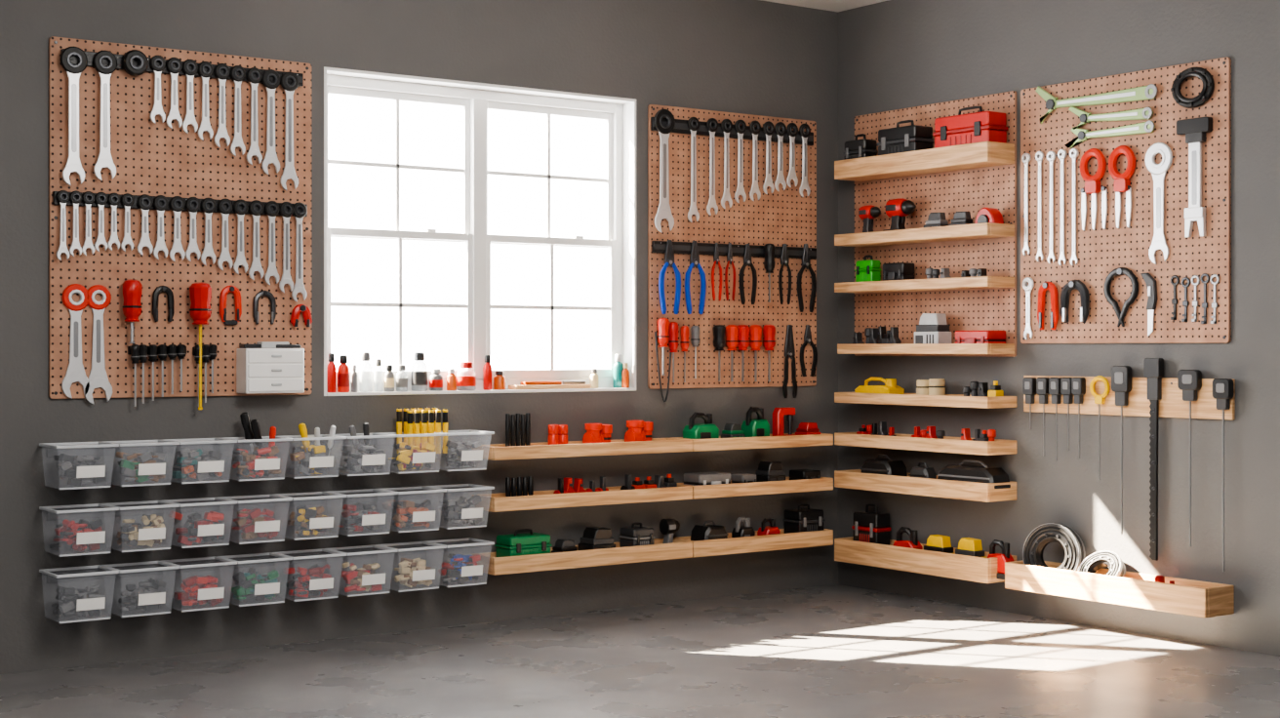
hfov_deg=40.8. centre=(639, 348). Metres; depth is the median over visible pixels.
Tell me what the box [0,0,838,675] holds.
wall
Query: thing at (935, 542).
tape measure
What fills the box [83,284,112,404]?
wrench
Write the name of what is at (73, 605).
clear storage bin
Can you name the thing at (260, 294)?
pliers
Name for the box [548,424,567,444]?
jars
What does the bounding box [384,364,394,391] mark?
bottle
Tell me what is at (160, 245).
wrench
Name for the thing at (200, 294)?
screwdriver
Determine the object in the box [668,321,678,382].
screwdriver
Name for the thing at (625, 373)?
bottle
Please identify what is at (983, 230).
shelf
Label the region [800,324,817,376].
pliers
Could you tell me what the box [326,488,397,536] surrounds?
clear storage bin
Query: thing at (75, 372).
wrench
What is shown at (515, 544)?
tool case
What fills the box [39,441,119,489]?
clear storage bin
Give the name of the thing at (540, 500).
shelf
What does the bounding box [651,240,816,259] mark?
rail
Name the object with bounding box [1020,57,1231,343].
pegboard
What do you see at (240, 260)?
wrench
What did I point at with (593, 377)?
jar
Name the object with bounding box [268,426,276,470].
screwdriver
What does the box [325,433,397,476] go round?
clear storage bin
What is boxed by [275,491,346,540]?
clear storage bin
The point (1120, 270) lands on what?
caliper
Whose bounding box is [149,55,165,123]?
wrench
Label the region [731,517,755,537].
power tool
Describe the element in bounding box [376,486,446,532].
clear storage bin
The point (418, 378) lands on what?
bottle
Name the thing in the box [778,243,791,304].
pliers
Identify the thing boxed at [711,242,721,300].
pliers
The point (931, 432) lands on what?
assorted red parts
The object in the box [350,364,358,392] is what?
bottle
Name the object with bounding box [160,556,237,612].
clear storage bin
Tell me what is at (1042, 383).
driver
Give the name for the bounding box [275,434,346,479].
clear storage bin
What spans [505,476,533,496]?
socket
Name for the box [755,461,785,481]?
nailer
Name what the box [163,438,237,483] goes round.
clear storage bin
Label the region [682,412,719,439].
random orbital sander
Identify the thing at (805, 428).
tool
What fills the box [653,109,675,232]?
wrench
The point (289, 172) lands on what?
wrench
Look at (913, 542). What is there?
grinder
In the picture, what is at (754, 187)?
wrench
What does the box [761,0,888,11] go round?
ceiling
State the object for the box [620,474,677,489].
coupling
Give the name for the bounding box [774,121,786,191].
wrench
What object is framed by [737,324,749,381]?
screwdriver
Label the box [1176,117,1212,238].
wrench
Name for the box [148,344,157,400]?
driver
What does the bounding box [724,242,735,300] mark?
pliers
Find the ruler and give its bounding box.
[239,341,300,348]
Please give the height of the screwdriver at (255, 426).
0.192 m
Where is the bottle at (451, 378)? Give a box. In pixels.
[446,368,456,390]
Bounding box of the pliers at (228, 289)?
[219,285,241,324]
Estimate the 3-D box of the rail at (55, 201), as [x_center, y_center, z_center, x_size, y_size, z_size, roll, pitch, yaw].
[-1.640,-0.519,6.216,0.944,0.047,0.017,0,0,-36]
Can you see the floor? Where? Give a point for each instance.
(835, 651)
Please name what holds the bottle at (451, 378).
on the window
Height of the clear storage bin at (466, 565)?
0.167 m
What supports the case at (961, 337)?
on the shelf at (842, 348)
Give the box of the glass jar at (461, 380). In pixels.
[456,361,476,390]
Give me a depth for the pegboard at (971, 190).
7.52 m
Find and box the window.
[323,66,636,396]
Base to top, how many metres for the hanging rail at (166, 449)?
0.030 m
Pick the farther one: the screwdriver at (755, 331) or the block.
the screwdriver at (755, 331)
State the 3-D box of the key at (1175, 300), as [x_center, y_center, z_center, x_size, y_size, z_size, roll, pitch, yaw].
[2.031,-0.193,6.544,0.008,0.170,0.040,0,0,-36]
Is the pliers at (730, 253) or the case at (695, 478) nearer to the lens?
the case at (695, 478)
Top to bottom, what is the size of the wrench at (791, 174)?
0.296 m
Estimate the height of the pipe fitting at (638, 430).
0.119 m
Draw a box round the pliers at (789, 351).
[782,324,797,398]
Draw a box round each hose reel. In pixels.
[1022,522,1085,571]
[1077,550,1125,577]
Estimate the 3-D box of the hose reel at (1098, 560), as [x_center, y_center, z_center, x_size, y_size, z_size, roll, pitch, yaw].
[1.806,0.879,6.744,0.159,0.168,0.184,0,0,-36]
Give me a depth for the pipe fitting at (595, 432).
7.16 m
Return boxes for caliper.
[1103,267,1138,326]
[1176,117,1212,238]
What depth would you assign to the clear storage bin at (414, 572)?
6.61 m
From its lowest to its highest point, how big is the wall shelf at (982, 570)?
0.103 m
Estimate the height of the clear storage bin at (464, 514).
0.158 m
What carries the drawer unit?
attached to the pegboard at (149, 158)
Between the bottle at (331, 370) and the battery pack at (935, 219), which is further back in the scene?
the battery pack at (935, 219)
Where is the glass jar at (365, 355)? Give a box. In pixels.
[359,352,372,392]
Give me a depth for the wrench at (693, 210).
7.54 m
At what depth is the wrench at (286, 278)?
6.42 m
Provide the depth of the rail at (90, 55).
6.03 m
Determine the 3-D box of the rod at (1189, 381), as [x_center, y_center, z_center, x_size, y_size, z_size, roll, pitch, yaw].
[2.064,0.413,6.470,0.032,0.664,0.089,0,0,-36]
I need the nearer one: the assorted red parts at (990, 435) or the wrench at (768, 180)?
the assorted red parts at (990, 435)
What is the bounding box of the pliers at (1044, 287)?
[1037,281,1058,330]
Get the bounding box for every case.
[494,528,552,557]
[683,471,730,485]
[731,473,756,483]
[789,469,820,479]
[882,262,914,280]
[955,330,1005,343]
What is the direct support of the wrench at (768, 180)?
hanging from the rail at (681, 126)
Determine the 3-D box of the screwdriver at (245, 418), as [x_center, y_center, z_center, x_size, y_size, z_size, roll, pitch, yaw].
[-1.427,0.342,6.296,0.070,0.217,0.034,0,0,1]
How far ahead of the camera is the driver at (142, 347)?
6.10 m
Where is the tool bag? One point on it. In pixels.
(703, 532)
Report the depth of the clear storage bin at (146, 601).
5.99 m
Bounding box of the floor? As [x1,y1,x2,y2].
[0,584,1279,717]
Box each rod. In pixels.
[1111,365,1131,534]
[1177,369,1201,546]
[1212,378,1233,571]
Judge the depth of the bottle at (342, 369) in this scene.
6.64 m
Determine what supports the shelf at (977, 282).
attached to the pegboard at (971, 190)
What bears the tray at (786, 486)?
attached to the wall at (744, 57)
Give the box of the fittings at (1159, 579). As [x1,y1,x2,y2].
[1154,575,1174,584]
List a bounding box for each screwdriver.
[121,280,142,343]
[189,281,211,409]
[240,412,258,471]
[249,419,263,456]
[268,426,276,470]
[298,423,310,451]
[362,422,370,453]
[657,318,669,375]
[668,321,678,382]
[680,325,689,382]
[690,325,700,378]
[712,324,725,381]
[725,324,738,381]
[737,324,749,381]
[749,324,761,381]
[762,324,775,381]
[763,243,775,302]
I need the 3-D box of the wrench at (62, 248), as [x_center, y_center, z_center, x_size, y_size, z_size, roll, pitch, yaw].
[-1.989,-0.424,5.942,0.045,0.244,0.017,0,0,-36]
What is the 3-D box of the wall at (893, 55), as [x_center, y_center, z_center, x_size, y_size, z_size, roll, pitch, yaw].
[3.500,-0.235,4.713,0.200,2.890,8.500,0,0,-36]
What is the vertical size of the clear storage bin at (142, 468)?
0.150 m
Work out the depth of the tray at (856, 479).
7.39 m
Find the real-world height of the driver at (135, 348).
0.220 m
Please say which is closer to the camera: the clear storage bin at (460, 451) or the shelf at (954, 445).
the clear storage bin at (460, 451)
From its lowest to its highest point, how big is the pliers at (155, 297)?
0.132 m
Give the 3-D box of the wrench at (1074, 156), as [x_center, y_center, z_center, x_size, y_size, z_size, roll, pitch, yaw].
[1.745,-0.569,6.933,0.017,0.472,0.042,0,0,-36]
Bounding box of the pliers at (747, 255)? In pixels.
[739,243,757,304]
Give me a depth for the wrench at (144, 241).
6.11 m
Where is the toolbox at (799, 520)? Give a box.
[782,503,825,533]
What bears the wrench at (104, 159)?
hanging from the rail at (90, 55)
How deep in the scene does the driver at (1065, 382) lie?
6.94 m
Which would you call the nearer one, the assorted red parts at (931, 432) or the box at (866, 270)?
the assorted red parts at (931, 432)
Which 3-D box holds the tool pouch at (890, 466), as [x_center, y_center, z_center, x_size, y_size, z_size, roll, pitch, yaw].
[1.091,0.546,7.721,0.123,0.142,0.202,0,0,-36]
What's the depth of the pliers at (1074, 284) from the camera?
6.89 m
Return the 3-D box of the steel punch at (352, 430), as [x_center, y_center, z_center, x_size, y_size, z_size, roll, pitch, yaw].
[-1.082,0.370,6.545,0.050,0.158,0.027,0,0,-36]
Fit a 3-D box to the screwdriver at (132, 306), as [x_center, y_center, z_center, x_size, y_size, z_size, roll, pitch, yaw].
[-1.790,-0.130,6.075,0.069,0.225,0.066,0,0,-36]
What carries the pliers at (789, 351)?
hanging from the pegboard at (781, 217)
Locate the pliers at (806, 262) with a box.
[797,243,816,312]
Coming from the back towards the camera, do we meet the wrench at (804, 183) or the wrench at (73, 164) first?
the wrench at (804, 183)
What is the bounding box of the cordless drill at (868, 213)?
[858,204,880,232]
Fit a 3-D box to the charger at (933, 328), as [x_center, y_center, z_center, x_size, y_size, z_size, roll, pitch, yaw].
[1.268,-0.072,7.476,0.091,0.161,0.148,0,0,-36]
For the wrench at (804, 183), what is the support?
hanging from the rail at (681, 126)
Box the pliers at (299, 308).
[290,304,312,326]
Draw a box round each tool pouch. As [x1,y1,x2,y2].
[860,453,907,476]
[908,461,936,479]
[937,459,1010,488]
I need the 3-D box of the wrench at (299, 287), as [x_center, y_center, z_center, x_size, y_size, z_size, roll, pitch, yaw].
[-1.276,-0.360,6.457,0.059,0.373,0.017,0,0,-36]
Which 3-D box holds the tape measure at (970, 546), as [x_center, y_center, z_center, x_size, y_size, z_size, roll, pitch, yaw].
[1.396,0.879,7.300,0.080,0.148,0.128,0,0,-36]
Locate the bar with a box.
[1143,358,1163,560]
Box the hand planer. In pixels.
[741,406,769,437]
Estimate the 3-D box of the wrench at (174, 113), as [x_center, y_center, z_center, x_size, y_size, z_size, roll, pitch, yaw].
[-1.668,-0.914,6.174,0.059,0.257,0.017,0,0,-36]
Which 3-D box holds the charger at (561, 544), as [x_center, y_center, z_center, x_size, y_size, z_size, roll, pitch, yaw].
[-0.308,0.833,7.093,0.087,0.093,0.089,0,0,-36]
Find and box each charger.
[551,538,577,553]
[914,313,951,343]
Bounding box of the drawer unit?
[236,348,304,393]
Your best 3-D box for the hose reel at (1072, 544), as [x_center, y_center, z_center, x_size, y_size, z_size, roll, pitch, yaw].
[1.668,0.834,6.946,0.256,0.258,0.090,0,0,42]
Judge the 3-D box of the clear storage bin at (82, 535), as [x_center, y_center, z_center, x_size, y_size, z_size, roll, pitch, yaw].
[-1.923,0.623,5.903,0.211,0.158,0.195,0,0,-36]
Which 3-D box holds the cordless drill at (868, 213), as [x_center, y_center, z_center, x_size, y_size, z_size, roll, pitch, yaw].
[1.045,-0.566,7.788,0.071,0.165,0.114,0,0,-36]
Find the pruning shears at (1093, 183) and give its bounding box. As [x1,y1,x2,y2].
[1080,148,1107,231]
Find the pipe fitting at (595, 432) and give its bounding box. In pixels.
[582,423,612,443]
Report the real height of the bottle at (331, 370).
0.151 m
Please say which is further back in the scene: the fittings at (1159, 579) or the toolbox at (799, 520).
the toolbox at (799, 520)
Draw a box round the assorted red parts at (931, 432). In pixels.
[910,426,945,439]
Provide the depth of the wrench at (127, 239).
6.07 m
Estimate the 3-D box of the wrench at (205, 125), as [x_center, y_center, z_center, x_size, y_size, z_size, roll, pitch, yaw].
[-1.573,-0.896,6.242,0.059,0.288,0.017,0,0,-36]
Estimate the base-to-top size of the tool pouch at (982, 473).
0.144 m
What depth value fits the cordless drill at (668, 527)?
7.39 m
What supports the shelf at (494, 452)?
attached to the wall at (744, 57)
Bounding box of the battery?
[720,423,744,438]
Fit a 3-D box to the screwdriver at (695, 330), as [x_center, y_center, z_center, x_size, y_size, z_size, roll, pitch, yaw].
[0.244,0.017,7.562,0.041,0.232,0.039,0,0,-36]
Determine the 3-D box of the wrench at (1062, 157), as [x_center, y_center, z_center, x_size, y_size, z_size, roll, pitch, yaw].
[1.710,-0.571,6.982,0.017,0.472,0.042,0,0,-36]
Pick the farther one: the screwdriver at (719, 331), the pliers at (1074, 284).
the screwdriver at (719, 331)
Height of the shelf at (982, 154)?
0.084 m
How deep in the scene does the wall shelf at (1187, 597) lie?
6.56 m
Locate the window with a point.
(475, 100)
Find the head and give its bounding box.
[121,49,148,76]
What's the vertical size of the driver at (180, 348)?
0.169 m
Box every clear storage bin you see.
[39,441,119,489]
[39,503,119,557]
[39,564,119,623]
[100,560,179,617]
[101,500,179,552]
[102,440,179,486]
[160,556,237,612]
[161,497,237,548]
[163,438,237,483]
[217,552,292,606]
[219,494,292,544]
[222,436,292,480]
[272,548,346,601]
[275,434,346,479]
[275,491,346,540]
[324,544,397,597]
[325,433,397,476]
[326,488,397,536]
[374,541,446,592]
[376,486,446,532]
[377,432,446,474]
[423,483,494,529]
[424,537,494,587]
[436,430,494,471]
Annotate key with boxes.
[1170,275,1179,319]
[1180,277,1190,321]
[1190,275,1199,321]
[1200,273,1209,323]
[1209,274,1219,323]
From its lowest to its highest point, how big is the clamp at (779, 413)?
0.157 m
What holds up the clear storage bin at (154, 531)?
hanging from the hanging rail at (50, 515)
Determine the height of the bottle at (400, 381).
0.104 m
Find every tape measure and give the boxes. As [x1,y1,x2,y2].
[923,534,955,554]
[955,537,986,558]
[961,380,1003,397]
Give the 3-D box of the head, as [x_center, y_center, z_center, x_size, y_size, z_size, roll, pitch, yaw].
[-1.782,-1.008,6.082,0.090,0.090,0.033,0,0,-36]
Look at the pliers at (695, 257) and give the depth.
7.54 m
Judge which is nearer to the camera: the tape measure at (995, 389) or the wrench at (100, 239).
the wrench at (100, 239)
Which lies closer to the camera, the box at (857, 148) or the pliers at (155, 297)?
the pliers at (155, 297)
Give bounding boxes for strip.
[1023,375,1235,419]
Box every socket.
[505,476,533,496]
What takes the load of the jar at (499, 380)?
on the window
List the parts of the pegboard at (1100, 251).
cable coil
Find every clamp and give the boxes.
[772,407,796,436]
[1035,83,1157,123]
[1064,120,1155,148]
[1068,106,1153,129]
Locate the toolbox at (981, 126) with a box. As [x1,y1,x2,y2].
[933,106,1007,148]
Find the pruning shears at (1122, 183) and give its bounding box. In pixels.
[1108,145,1135,228]
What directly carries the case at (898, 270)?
on the shelf at (977, 282)
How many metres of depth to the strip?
6.66 m
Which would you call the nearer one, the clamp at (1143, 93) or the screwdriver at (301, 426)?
the screwdriver at (301, 426)
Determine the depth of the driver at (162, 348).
6.14 m
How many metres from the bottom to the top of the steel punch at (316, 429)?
0.161 m
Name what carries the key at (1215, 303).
attached to the pegboard at (1100, 251)
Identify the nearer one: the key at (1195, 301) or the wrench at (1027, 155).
the key at (1195, 301)
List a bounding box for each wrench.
[56,190,70,260]
[59,46,87,185]
[61,283,89,399]
[69,190,82,256]
[81,191,95,255]
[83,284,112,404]
[92,50,117,180]
[94,192,108,251]
[107,193,120,250]
[120,193,134,251]
[137,194,153,255]
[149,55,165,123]
[153,195,168,259]
[165,57,182,128]
[169,196,185,261]
[181,59,198,133]
[185,197,200,261]
[197,61,213,140]
[200,198,216,265]
[213,63,230,147]
[217,198,233,270]
[230,65,245,156]
[233,199,248,274]
[246,67,262,164]
[248,200,264,279]
[261,69,280,174]
[264,200,279,284]
[279,201,293,292]
[280,72,299,190]
[291,201,307,301]
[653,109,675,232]
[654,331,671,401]
[687,117,699,222]
[706,118,718,215]
[720,119,732,208]
[734,120,746,202]
[749,120,760,200]
[762,120,774,194]
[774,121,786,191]
[786,122,798,187]
[799,123,810,197]
[1021,153,1031,255]
[1022,277,1034,339]
[1035,151,1044,261]
[1046,151,1056,263]
[1057,149,1067,265]
[1069,148,1079,265]
[1144,142,1172,264]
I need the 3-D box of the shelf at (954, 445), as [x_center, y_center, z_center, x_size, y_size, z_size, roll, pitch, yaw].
[1.231,0.413,7.531,0.180,0.057,0.935,0,0,-36]
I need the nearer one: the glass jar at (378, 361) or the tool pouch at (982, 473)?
the glass jar at (378, 361)
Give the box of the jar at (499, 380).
[493,370,505,389]
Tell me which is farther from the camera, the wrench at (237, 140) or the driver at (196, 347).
the wrench at (237, 140)
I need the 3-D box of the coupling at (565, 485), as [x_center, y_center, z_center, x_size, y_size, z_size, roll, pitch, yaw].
[-0.245,0.581,7.138,0.256,0.097,0.063,0,0,-36]
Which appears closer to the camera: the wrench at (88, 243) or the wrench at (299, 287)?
the wrench at (88, 243)
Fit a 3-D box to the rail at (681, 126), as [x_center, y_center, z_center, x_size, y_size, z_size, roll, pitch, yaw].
[0.426,-0.970,7.708,0.924,0.059,0.017,0,0,-36]
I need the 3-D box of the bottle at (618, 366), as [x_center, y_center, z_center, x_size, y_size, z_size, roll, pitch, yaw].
[-0.092,0.097,7.417,0.046,0.144,0.045,0,0,-36]
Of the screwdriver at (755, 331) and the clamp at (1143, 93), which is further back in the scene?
the screwdriver at (755, 331)
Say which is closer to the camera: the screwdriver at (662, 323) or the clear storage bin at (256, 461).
the clear storage bin at (256, 461)
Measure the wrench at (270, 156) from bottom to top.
0.392 m
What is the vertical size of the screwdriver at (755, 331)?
0.255 m
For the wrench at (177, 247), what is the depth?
6.18 m
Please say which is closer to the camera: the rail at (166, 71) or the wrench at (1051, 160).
the rail at (166, 71)
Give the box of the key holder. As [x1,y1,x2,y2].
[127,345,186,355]
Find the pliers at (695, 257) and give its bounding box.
[684,240,706,314]
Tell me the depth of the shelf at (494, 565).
7.05 m
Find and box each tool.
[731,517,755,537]
[795,422,820,435]
[1089,375,1110,479]
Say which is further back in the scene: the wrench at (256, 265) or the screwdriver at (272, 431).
the wrench at (256, 265)
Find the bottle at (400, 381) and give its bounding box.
[396,364,407,391]
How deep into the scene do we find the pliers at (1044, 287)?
7.01 m
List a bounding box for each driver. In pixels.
[130,344,139,406]
[139,344,147,403]
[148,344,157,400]
[158,344,166,397]
[167,344,176,394]
[176,344,186,391]
[194,344,202,406]
[201,344,210,402]
[208,344,217,393]
[882,198,916,231]
[1022,377,1036,429]
[1036,377,1049,456]
[1048,377,1061,460]
[1060,377,1073,450]
[1071,377,1085,458]
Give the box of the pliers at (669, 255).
[658,240,680,314]
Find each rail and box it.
[46,435,463,457]
[46,490,463,520]
[46,542,463,583]
[52,191,307,216]
[60,48,150,72]
[150,59,303,86]
[650,117,813,145]
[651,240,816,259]
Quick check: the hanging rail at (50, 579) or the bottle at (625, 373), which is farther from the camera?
the bottle at (625, 373)
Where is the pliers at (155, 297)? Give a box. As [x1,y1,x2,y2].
[152,285,174,321]
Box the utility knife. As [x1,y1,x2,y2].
[1140,272,1157,336]
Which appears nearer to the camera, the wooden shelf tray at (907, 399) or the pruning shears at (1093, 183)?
the pruning shears at (1093, 183)
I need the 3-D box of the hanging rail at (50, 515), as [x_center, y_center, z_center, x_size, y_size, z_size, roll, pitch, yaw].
[-1.379,0.579,6.425,1.646,0.030,0.012,0,0,-36]
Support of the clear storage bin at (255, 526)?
hanging from the hanging rail at (50, 515)
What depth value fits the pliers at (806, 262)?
7.92 m
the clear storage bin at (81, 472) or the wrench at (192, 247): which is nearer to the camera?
the clear storage bin at (81, 472)
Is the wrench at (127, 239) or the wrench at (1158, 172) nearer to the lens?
the wrench at (127, 239)
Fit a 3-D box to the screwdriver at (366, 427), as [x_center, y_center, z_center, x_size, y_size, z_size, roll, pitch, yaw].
[-1.040,0.366,6.554,0.029,0.168,0.025,0,0,-36]
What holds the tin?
on the wooden shelf tray at (907, 399)
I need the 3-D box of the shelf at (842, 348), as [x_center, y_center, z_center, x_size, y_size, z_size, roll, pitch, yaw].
[1.231,0.003,7.519,0.166,0.045,0.915,0,0,-36]
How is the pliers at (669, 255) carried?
hanging from the rail at (657, 246)
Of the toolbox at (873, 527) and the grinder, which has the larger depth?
the toolbox at (873, 527)
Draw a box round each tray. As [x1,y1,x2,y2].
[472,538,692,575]
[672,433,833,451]
[673,528,833,558]
[677,477,833,499]
[834,392,1016,408]
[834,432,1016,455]
[834,469,1016,502]
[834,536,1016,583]
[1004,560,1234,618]
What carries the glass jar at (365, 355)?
on the window
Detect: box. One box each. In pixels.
[618,521,655,547]
[842,133,878,159]
[854,254,881,281]
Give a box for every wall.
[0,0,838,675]
[838,0,1279,656]
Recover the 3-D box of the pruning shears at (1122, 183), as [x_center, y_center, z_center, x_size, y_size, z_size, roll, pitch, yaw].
[1.882,-0.631,6.729,0.031,0.324,0.129,0,0,-36]
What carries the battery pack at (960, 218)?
in the shelf at (983, 230)
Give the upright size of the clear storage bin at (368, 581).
0.167 m
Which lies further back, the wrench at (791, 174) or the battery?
the wrench at (791, 174)
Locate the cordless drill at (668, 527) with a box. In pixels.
[659,518,679,543]
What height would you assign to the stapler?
0.156 m
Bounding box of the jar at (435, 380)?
[429,368,442,391]
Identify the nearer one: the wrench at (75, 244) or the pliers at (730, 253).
the wrench at (75, 244)
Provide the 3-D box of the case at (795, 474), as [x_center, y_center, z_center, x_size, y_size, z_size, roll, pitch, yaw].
[0.754,0.593,7.857,0.105,0.074,0.117,0,0,-36]
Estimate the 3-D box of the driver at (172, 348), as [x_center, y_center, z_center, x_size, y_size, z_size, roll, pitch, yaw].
[-1.673,0.075,6.167,0.033,0.178,0.032,0,0,-36]
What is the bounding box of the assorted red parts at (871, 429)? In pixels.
[856,421,896,436]
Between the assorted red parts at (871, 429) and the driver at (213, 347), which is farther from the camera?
the assorted red parts at (871, 429)
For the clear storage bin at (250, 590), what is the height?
0.167 m
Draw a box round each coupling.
[553,476,608,493]
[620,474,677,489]
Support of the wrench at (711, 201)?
hanging from the rail at (681, 126)
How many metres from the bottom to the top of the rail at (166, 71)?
0.049 m
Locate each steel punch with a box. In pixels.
[314,427,319,445]
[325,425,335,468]
[348,425,359,452]
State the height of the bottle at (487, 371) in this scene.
0.142 m
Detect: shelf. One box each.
[472,438,692,460]
[472,484,692,512]
[834,141,1014,181]
[834,222,1014,246]
[834,276,1014,293]
[837,343,1014,354]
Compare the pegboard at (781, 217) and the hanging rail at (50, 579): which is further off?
the pegboard at (781, 217)
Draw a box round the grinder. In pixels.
[893,526,921,549]
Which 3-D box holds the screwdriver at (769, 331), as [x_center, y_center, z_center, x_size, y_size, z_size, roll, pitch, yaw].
[0.585,0.022,7.795,0.060,0.257,0.058,0,0,-36]
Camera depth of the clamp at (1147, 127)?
6.77 m
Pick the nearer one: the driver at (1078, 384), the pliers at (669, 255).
the driver at (1078, 384)
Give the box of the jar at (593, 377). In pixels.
[590,368,598,388]
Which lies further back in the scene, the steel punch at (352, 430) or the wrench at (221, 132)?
the steel punch at (352, 430)
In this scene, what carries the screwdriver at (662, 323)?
hanging from the pegboard at (781, 217)
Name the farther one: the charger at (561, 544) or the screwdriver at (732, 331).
the screwdriver at (732, 331)
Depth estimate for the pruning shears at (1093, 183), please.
6.84 m
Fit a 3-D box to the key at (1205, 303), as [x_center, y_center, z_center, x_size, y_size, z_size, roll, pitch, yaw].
[2.110,-0.186,6.435,0.008,0.189,0.040,0,0,-36]
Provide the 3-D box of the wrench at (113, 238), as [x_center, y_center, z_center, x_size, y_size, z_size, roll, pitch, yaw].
[-1.846,-0.444,6.045,0.046,0.205,0.017,0,0,-36]
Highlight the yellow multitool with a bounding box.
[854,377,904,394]
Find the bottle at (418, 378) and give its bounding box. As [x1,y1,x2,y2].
[411,352,427,391]
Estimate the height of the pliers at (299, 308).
0.087 m
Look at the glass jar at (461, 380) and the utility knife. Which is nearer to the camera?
the utility knife
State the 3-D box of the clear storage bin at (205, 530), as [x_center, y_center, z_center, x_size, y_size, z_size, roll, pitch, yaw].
[-1.577,0.623,6.153,0.211,0.158,0.195,0,0,-36]
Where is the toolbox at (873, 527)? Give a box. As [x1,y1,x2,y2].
[851,503,891,545]
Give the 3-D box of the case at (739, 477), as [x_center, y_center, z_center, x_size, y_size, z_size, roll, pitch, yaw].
[0.464,0.594,7.647,0.082,0.071,0.092,0,0,-36]
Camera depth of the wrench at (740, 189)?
7.70 m
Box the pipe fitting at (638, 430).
[624,420,653,441]
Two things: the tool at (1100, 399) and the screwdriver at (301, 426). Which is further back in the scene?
the tool at (1100, 399)
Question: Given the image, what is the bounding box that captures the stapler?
[987,539,1014,579]
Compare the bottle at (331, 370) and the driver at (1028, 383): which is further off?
the driver at (1028, 383)
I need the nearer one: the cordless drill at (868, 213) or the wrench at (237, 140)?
the wrench at (237, 140)
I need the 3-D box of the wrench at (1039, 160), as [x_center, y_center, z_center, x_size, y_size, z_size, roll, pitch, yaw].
[1.641,-0.583,7.077,0.017,0.454,0.043,0,0,-36]
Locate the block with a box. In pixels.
[508,380,591,389]
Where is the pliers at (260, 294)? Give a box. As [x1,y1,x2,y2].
[253,290,276,324]
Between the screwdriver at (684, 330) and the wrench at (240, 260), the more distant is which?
the screwdriver at (684, 330)
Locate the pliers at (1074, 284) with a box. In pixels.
[1059,279,1089,322]
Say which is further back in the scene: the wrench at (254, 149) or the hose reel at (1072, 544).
the hose reel at (1072, 544)
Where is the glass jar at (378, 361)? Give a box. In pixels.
[373,359,383,391]
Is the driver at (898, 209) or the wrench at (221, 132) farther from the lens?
the driver at (898, 209)
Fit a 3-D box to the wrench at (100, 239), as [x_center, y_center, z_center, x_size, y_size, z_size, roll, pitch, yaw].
[-1.882,-0.441,6.019,0.046,0.209,0.017,0,0,-36]
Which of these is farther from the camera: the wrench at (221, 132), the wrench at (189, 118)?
the wrench at (221, 132)
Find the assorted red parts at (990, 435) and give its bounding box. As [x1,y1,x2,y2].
[960,428,996,440]
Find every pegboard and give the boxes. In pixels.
[48,36,311,399]
[647,104,816,388]
[854,90,1016,357]
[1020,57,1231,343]
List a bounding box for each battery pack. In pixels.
[578,526,615,550]
[923,212,949,227]
[949,211,974,225]
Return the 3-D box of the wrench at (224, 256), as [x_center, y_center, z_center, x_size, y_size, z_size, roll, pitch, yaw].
[-1.513,-0.415,6.286,0.058,0.263,0.017,0,0,-36]
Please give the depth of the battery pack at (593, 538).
7.15 m
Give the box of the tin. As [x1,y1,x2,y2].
[916,378,945,395]
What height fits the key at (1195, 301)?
0.175 m
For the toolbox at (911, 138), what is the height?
0.220 m
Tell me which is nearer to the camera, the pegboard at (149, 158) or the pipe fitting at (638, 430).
the pegboard at (149, 158)
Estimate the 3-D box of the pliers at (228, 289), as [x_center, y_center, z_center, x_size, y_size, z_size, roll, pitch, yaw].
[-1.499,-0.158,6.311,0.087,0.144,0.028,0,0,-36]
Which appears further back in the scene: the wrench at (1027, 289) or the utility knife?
the wrench at (1027, 289)
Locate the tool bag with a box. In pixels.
[690,520,728,540]
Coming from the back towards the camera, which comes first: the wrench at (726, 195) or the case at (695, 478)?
the wrench at (726, 195)
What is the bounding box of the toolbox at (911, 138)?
[876,120,934,155]

